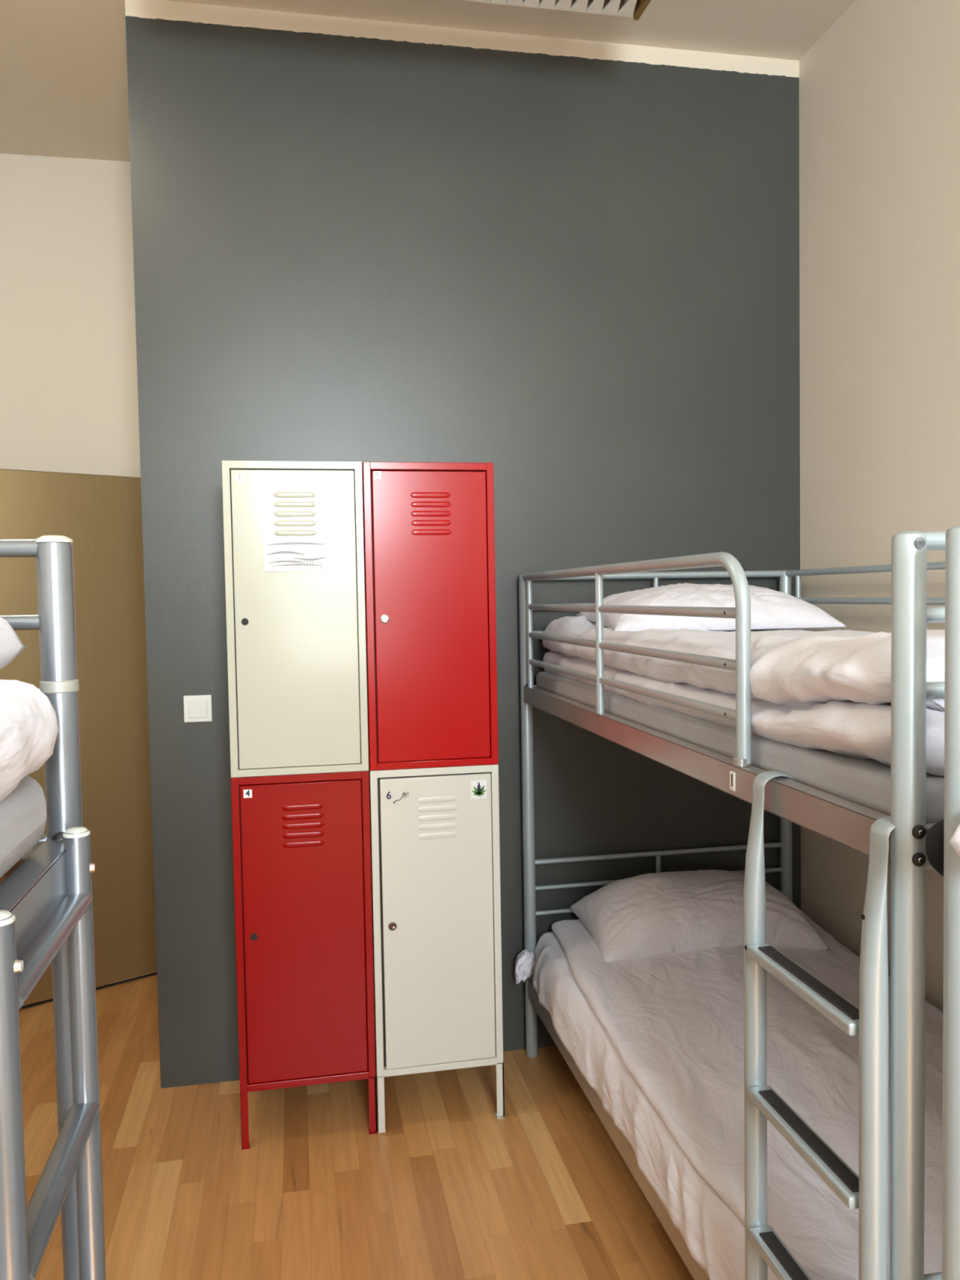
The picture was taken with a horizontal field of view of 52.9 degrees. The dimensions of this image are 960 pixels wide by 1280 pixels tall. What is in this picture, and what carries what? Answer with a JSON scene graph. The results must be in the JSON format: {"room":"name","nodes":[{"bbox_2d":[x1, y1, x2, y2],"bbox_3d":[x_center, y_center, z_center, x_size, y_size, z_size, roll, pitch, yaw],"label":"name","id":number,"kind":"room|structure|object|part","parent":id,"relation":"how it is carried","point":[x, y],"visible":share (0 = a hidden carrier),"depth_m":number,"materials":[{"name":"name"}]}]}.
{"room":"dormitory","nodes":[
{"label":"dormitory","id":0,"kind":"room"},
{"bbox_2d":[0,153,140,477],"bbox_3d":[-1.675,-0.297,4.097,0.826,3.358,0.150,-1,3,-11],"label":"wall","id":1,"kind":"structure","parent":0,"point":[68,385],"depth_m":3.97,"materials":[{"name":"beige paint"}]},
{"bbox_2d":[0,468,156,1008],"bbox_3d":[-1.528,0.370,3.822,0.864,2.039,0.044,-3,3,-38],"label":"door","id":2,"kind":"structure","parent":1,"relation":"in","point":[101,515],"depth_m":3.83,"materials":[{"name":"brown wood"}]},
{"bbox_2d":[18,973,693,1279],"bbox_3d":[0.096,1.546,0.962,3.331,0.100,7.123,-1,3,-11],"label":"floor","id":3,"kind":"structure","parent":0,"point":[451,1189],"depth_m":2.58,"materials":[{"name":"brown wood"}]},
{"bbox_2d":[0,535,106,1279],"bbox_3d":[-0.654,0.754,-0.105,0.981,1.606,2.066,-1,3,-11],"label":"bunk bed","id":4,"kind":"object","parent":3,"relation":"on","point":[46,909],"visible":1,"depth_m":0.90,"materials":[{"name":"grey metal"}]},
{"bbox_2d":[0,775,46,878],"bbox_3d":[-0.660,0.207,-0.133,0.903,0.075,1.952,-1,3,-11],"label":"mattress","id":5,"kind":"object","parent":4,"relation":"on","point":[23,812],"visible":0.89,"depth_m":0.81,"materials":[{"name":"white fabric"}]},
{"bbox_2d":[0,679,58,801],"bbox_3d":[-0.675,0.125,-0.133,0.965,0.128,1.976,-1,3,-11],"label":"duvet","id":6,"kind":"object","parent":5,"relation":"on","point":[28,725],"visible":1,"depth_m":0.79,"materials":[{"name":"white fabric"}]},
{"bbox_2d":[0,617,27,668],"bbox_3d":[-0.719,0.012,0.616,0.690,0.134,0.470,-2,3,-12],"label":"pillow","id":7,"kind":"object","parent":6,"relation":"on","point":[11,646],"visible":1,"depth_m":0.89,"materials":[{"name":"white fabric"}]},
{"bbox_3d":[-0.867,0.083,0.861,0.926,0.341,0.020,-1,3,-11],"label":"frame","id":8,"kind":"part","parent":4,"relation":"part of","materials":[{"name":"grey metal"}]},
{"bbox_3d":[-0.218,0.259,-0.039,0.028,0.050,2.001,-1,3,-11],"label":"rail","id":9,"kind":"part","parent":4,"relation":"part of","materials":[{"name":"grey metal"}]},
{"bbox_3d":[-0.401,0.701,0.977,0.035,1.604,0.035,-1,3,-11],"label":"post","id":10,"kind":"part","parent":4,"relation":"part of","materials":[{"name":"grey metal"}]},
{"bbox_2d":[231,770,377,1149],"bbox_3d":[-0.525,0.893,2.898,0.381,1.052,0.367,-1,3,-11],"label":"locker","id":11,"kind":"object","parent":3,"relation":"on","point":[301,842],"visible":1,"depth_m":2.72,"materials":[{"name":"red metal"}]},
{"bbox_3d":[-0.661,1.346,2.716,0.022,0.167,0.022,-1,3,-11],"label":"leg","id":12,"kind":"part","parent":11,"relation":"part of","materials":[{"name":"red metal"}]},
{"bbox_2d":[221,460,368,777],"bbox_3d":[-0.542,-0.066,2.852,0.379,0.868,0.369,-1,3,-11],"label":"locker","id":13,"kind":"object","parent":11,"relation":"on","point":[294,542],"visible":1,"depth_m":2.68,"materials":[{"name":"beige metal"}]},
{"bbox_2d":[266,542,325,568],"bbox_3d":[-0.507,-0.233,2.664,0.164,0.075,0.001,-1,3,-11],"label":"print","id":14,"kind":"object","parent":13,"relation":"attached to","point":[279,555],"depth_m":2.66,"materials":[{"name":"grey paper"}]},
{"bbox_3d":[-0.310,1.337,2.783,0.024,0.169,0.024,-1,3,-11],"label":"leg","id":15,"kind":"part","parent":11,"relation":"part of","materials":[{"name":"red metal"}]},
{"bbox_2d":[368,764,504,1133],"bbox_3d":[-0.153,0.884,2.966,0.374,1.052,0.374,-1,3,-11],"label":"locker","id":16,"kind":"object","parent":3,"relation":"on","point":[435,862],"visible":0.96,"depth_m":2.79,"materials":[{"name":"white metal"}]},
{"bbox_3d":[-0.286,1.336,2.788,0.022,0.167,0.022,-1,3,-11],"label":"leg","id":17,"kind":"part","parent":16,"relation":"part of","materials":[{"name":"white metal"}]},
{"bbox_2d":[361,462,498,770],"bbox_3d":[-0.170,-0.076,2.923,0.372,0.868,0.370,-1,3,-11],"label":"locker","id":18,"kind":"object","parent":16,"relation":"on","point":[428,527],"visible":1,"depth_m":2.75,"materials":[{"name":"red metal"}]},
{"bbox_3d":[-0.120,0.811,2.794,0.322,0.841,0.017,-2,3,-12],"label":"door","id":19,"kind":"part","parent":16,"relation":"part of","materials":[{"name":"white metal"}]},
{"bbox_2d":[471,781,486,796],"bbox_3d":[-0.003,0.432,2.792,0.045,0.046,0.002,-1,3,-11],"label":"print","id":20,"kind":"object","parent":16,"relation":"attached to","point":[478,788],"depth_m":2.79,"materials":[{"name":"green paper"}]},
{"bbox_3d":[0.058,1.327,2.854,0.024,0.169,0.024,-1,3,-11],"label":"leg","id":21,"kind":"part","parent":16,"relation":"part of","materials":[{"name":"white metal"}]},
{"bbox_2d":[518,530,946,1279],"bbox_3d":[0.806,0.617,2.295,0.966,1.611,2.062,-1,3,-11],"label":"bunk bed","id":22,"kind":"object","parent":3,"relation":"on","point":[846,823],"visible":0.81,"depth_m":1.61,"materials":[{"name":"silver metal"}]},
{"bbox_3d":[0.160,0.587,3.200,0.040,1.611,0.040,-1,3,-11],"label":"post","id":23,"kind":"part","parent":22,"relation":"part of","materials":[{"name":"silver metal"}]},
{"bbox_3d":[0.361,1.198,2.238,0.028,0.065,1.991,-1,3,-11],"label":"rail","id":24,"kind":"part","parent":22,"relation":"part of","materials":[{"name":"silver metal"}]},
{"bbox_3d":[0.295,0.000,2.396,0.032,0.370,1.580,-1,3,-11],"label":"guard rail","id":25,"kind":"part","parent":22,"relation":"part of","materials":[{"name":"silver metal"}]},
{"bbox_3d":[0.605,-0.019,3.260,0.926,0.420,0.023,-1,3,-11],"label":"frame","id":26,"kind":"part","parent":22,"relation":"part of","materials":[{"name":"silver metal"}]},
{"bbox_3d":[0.621,0.948,3.304,0.926,0.458,0.020,-1,3,-11],"label":"frame","id":27,"kind":"part","parent":22,"relation":"part of","materials":[{"name":"silver metal"}]},
{"bbox_3d":[0.344,0.217,2.193,0.028,0.054,1.991,-1,3,-11],"label":"rail","id":28,"kind":"part","parent":22,"relation":"part of","materials":[{"name":"silver metal"}]},
{"bbox_2d":[536,671,944,823],"bbox_3d":[0.801,0.161,2.276,0.889,0.059,1.960,-1,3,-11],"label":"mattress","id":29,"kind":"object","parent":22,"relation":"on","point":[865,782],"visible":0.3,"depth_m":1.57,"materials":[{"name":"white fabric"}]},
{"bbox_2d":[542,615,945,776],"bbox_3d":[0.791,0.048,2.269,0.965,0.218,2.010,-1,3,-11],"label":"duvet","id":30,"kind":"object","parent":29,"relation":"on","point":[829,691],"visible":0.74,"depth_m":1.55,"materials":[{"name":"white fabric"}]},
{"bbox_2d":[574,582,848,631],"bbox_3d":[0.684,-0.106,2.981,0.700,0.141,0.489,-1,3,-8],"label":"pillow","id":31,"kind":"object","parent":30,"relation":"on","point":[771,609],"visible":0.73,"depth_m":2.79,"materials":[{"name":"white fabric"}]},
{"bbox_3d":[1.070,0.563,3.374,0.040,1.611,0.040,-1,3,-11],"label":"post","id":32,"kind":"part","parent":22,"relation":"part of","materials":[{"name":"silver metal"}]},
{"bbox_2d":[743,770,895,1279],"bbox_3d":[0.497,0.840,1.402,0.092,1.248,0.361,-1,3,-11],"label":"ladder","id":33,"kind":"object","parent":22,"relation":"attached to","point":[868,1191],"visible":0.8,"depth_m":1.33,"materials":[{"name":"silver metal"}]},
{"bbox_3d":[0.469,0.834,1.561,0.087,1.248,0.039,-1,3,-11],"label":"ladder rail","id":34,"kind":"part","parent":33,"relation":"part of","materials":[{"name":"silver metal"}]},
{"bbox_3d":[0.530,0.847,1.245,0.087,1.248,0.039,-1,3,-11],"label":"ladder rail","id":35,"kind":"part","parent":33,"relation":"part of","materials":[{"name":"silver metal"}]},
{"bbox_3d":[1.249,-0.016,2.357,0.021,0.366,2.015,-1,3,-11],"label":"guard rail","id":36,"kind":"part","parent":22,"relation":"part of","materials":[{"name":"silver metal"}]},
{"bbox_3d":[0.541,0.670,1.223,0.040,1.611,0.040,-1,3,-11],"label":"post","id":37,"kind":"part","parent":22,"relation":"part of","materials":[{"name":"silver metal"}]},
{"bbox_3d":[1.002,1.031,1.327,0.926,0.458,0.020,-1,3,-11],"label":"frame","id":38,"kind":"part","parent":22,"relation":"part of","materials":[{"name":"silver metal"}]},
{"bbox_3d":[0.985,0.065,1.283,0.926,0.420,0.023,-1,3,-11],"label":"frame","id":39,"kind":"part","parent":22,"relation":"part of","materials":[{"name":"silver metal"}]},
{"bbox_2d":[925,819,943,876],"bbox_3d":[0.597,0.254,1.174,0.132,0.086,0.058,-1,3,-11],"label":"bag","id":40,"kind":"object","parent":22,"relation":"hanging from","point":[935,836],"visible":0.46,"depth_m":1.15,"materials":[{"name":"black fabric"}]},
{"bbox_3d":[0.827,1.090,2.318,0.870,0.138,1.945,-1,3,-11],"label":"mattress","id":41,"kind":"object","parent":22,"relation":"on","visible":0},
{"bbox_2d":[514,931,942,1279],"bbox_3d":[0.775,1.076,2.324,0.984,0.163,2.001,-1,3,-11],"label":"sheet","id":42,"kind":"object","parent":41,"relation":"on","point":[713,1234],"visible":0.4,"depth_m":2.15,"materials":[{"name":"white fabric"}]},
{"bbox_2d":[551,907,942,1279],"bbox_3d":[0.807,0.979,2.315,0.949,0.080,1.986,-1,3,-11],"label":"duvet","id":43,"kind":"object","parent":42,"relation":"on","point":[674,1021],"visible":0.53,"depth_m":2.17,"materials":[{"name":"white fabric"}]},
{"bbox_2d":[568,869,831,961],"bbox_3d":[0.680,0.852,3.082,0.720,0.199,0.407,-1,3,-9],"label":"pillow","id":44,"kind":"object","parent":43,"relation":"on","point":[664,913],"visible":0.8,"depth_m":2.94,"materials":[{"name":"white fabric"}]},
{"bbox_2d":[942,524,959,1279],"bbox_3d":[1.206,0.705,0.215,0.966,1.611,2.071,-1,3,-11],"label":"bunk bed","id":45,"kind":"object","parent":3,"relation":"on","point":[951,982],"visible":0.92,"depth_m":1.10,"materials":[{"name":"silver metal"}]},
{"bbox_3d":[1.203,0.249,0.189,0.889,0.059,1.955,-1,3,-11],"label":"mattress","id":46,"kind":"object","parent":45,"relation":"on","visible":0},
{"bbox_2d":[949,824,959,857],"bbox_3d":[1.167,0.169,0.188,0.991,0.210,1.987,-1,3,-11],"label":"duvet","id":47,"kind":"object","parent":46,"relation":"on","point":[954,841],"visible":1,"depth_m":1.04,"materials":[{"name":"white fabric"}]},
{"bbox_2d":[0,0,855,161],"bbox_3d":[0.036,-1.908,0.804,3.331,0.100,7.123,-1,3,-11],"label":"ceiling","id":48,"kind":"structure","parent":0,"point":[64,89],"depth_m":3.13,"materials":[{"name":"paint"}]},
{"bbox_2d":[462,0,651,20],"bbox_3d":[-0.195,-1.848,2.549,1.369,0.170,0.244,-1,3,-11],"label":"ceiling lamp","id":49,"kind":"object","parent":48,"relation":"attached to","point":[627,8],"visible":1,"depth_m":2.73,"materials":[{"name":"white metal"}]},
{"bbox_3d":[0.028,-1.811,2.594,0.044,0.060,0.222,-1,3,-11],"label":"louvre blade","id":50,"kind":"part","parent":49,"relation":"part of","materials":[{"name":"white metal"}]},
{"bbox_3d":[0.073,-1.812,2.603,0.044,0.060,0.222,-1,3,-11],"label":"louvre blade","id":51,"kind":"part","parent":49,"relation":"part of","materials":[{"name":"white ceramic"}]},
{"bbox_3d":[0.119,-1.813,2.612,0.044,0.060,0.222,-1,3,-11],"label":"louvre blade","id":52,"kind":"part","parent":49,"relation":"part of","materials":[{"name":"white ceramic"}]},
{"bbox_3d":[0.165,-1.814,2.620,0.044,0.060,0.222,-1,3,-11],"label":"louvre blade","id":53,"kind":"part","parent":49,"relation":"part of","materials":[{"name":"white ceramic"}]},
{"bbox_3d":[0.210,-1.816,2.629,0.044,0.060,0.222,-1,3,-11],"label":"louvre blade","id":54,"kind":"part","parent":49,"relation":"part of","materials":[{"name":"white ceramic"}]},
{"bbox_3d":[0.256,-1.817,2.638,0.044,0.060,0.222,-1,3,-11],"label":"louvre blade","id":55,"kind":"part","parent":49,"relation":"part of","materials":[{"name":"white ceramic"}]},
{"bbox_3d":[0.302,-1.818,2.647,0.044,0.060,0.222,-1,3,-11],"label":"louvre blade","id":56,"kind":"part","parent":49,"relation":"part of","materials":[{"name":"white ceramic"}]},
{"bbox_3d":[0.347,-1.819,2.655,0.044,0.060,0.222,-1,3,-11],"label":"louvre blade","id":57,"kind":"part","parent":49,"relation":"part of","materials":[{"name":"white ceramic"}]},
{"bbox_3d":[0.393,-1.820,2.664,0.044,0.060,0.222,-1,3,-11],"label":"louvre blade","id":58,"kind":"part","parent":49,"relation":"part of","materials":[{"name":"white ceramic"}]},
{"bbox_3d":[0.439,-1.822,2.673,0.044,0.060,0.222,-1,3,-11],"label":"louvre blade","id":59,"kind":"part","parent":49,"relation":"part of","materials":[{"name":"white ceramic"}]},
{"bbox_2d":[124,0,800,1088],"bbox_3d":[-0.065,-0.309,3.748,2.204,3.358,1.142,-1,3,-11],"label":"wall","id":60,"kind":"structure","parent":0,"point":[570,268],"depth_m":3.14,"materials":[{"name":"grey paint"}]},
{"bbox_2d":[183,694,212,722],"bbox_3d":[-0.883,0.215,3.023,0.085,0.084,0.014,-1,3,-11],"label":"light switch","id":61,"kind":"object","parent":60,"relation":"attached to","point":[197,708],"visible":1,"depth_m":3.02,"materials":[{"name":"white plastic"}]},
{"bbox_2d":[799,0,959,1010],"bbox_3d":[1.628,-0.221,1.182,0.150,3.358,7.123,-1,3,-11],"label":"wall","id":62,"kind":"structure","parent":0,"point":[879,91],"depth_m":2.92,"materials":[{"name":"beige paint"}]}
]}

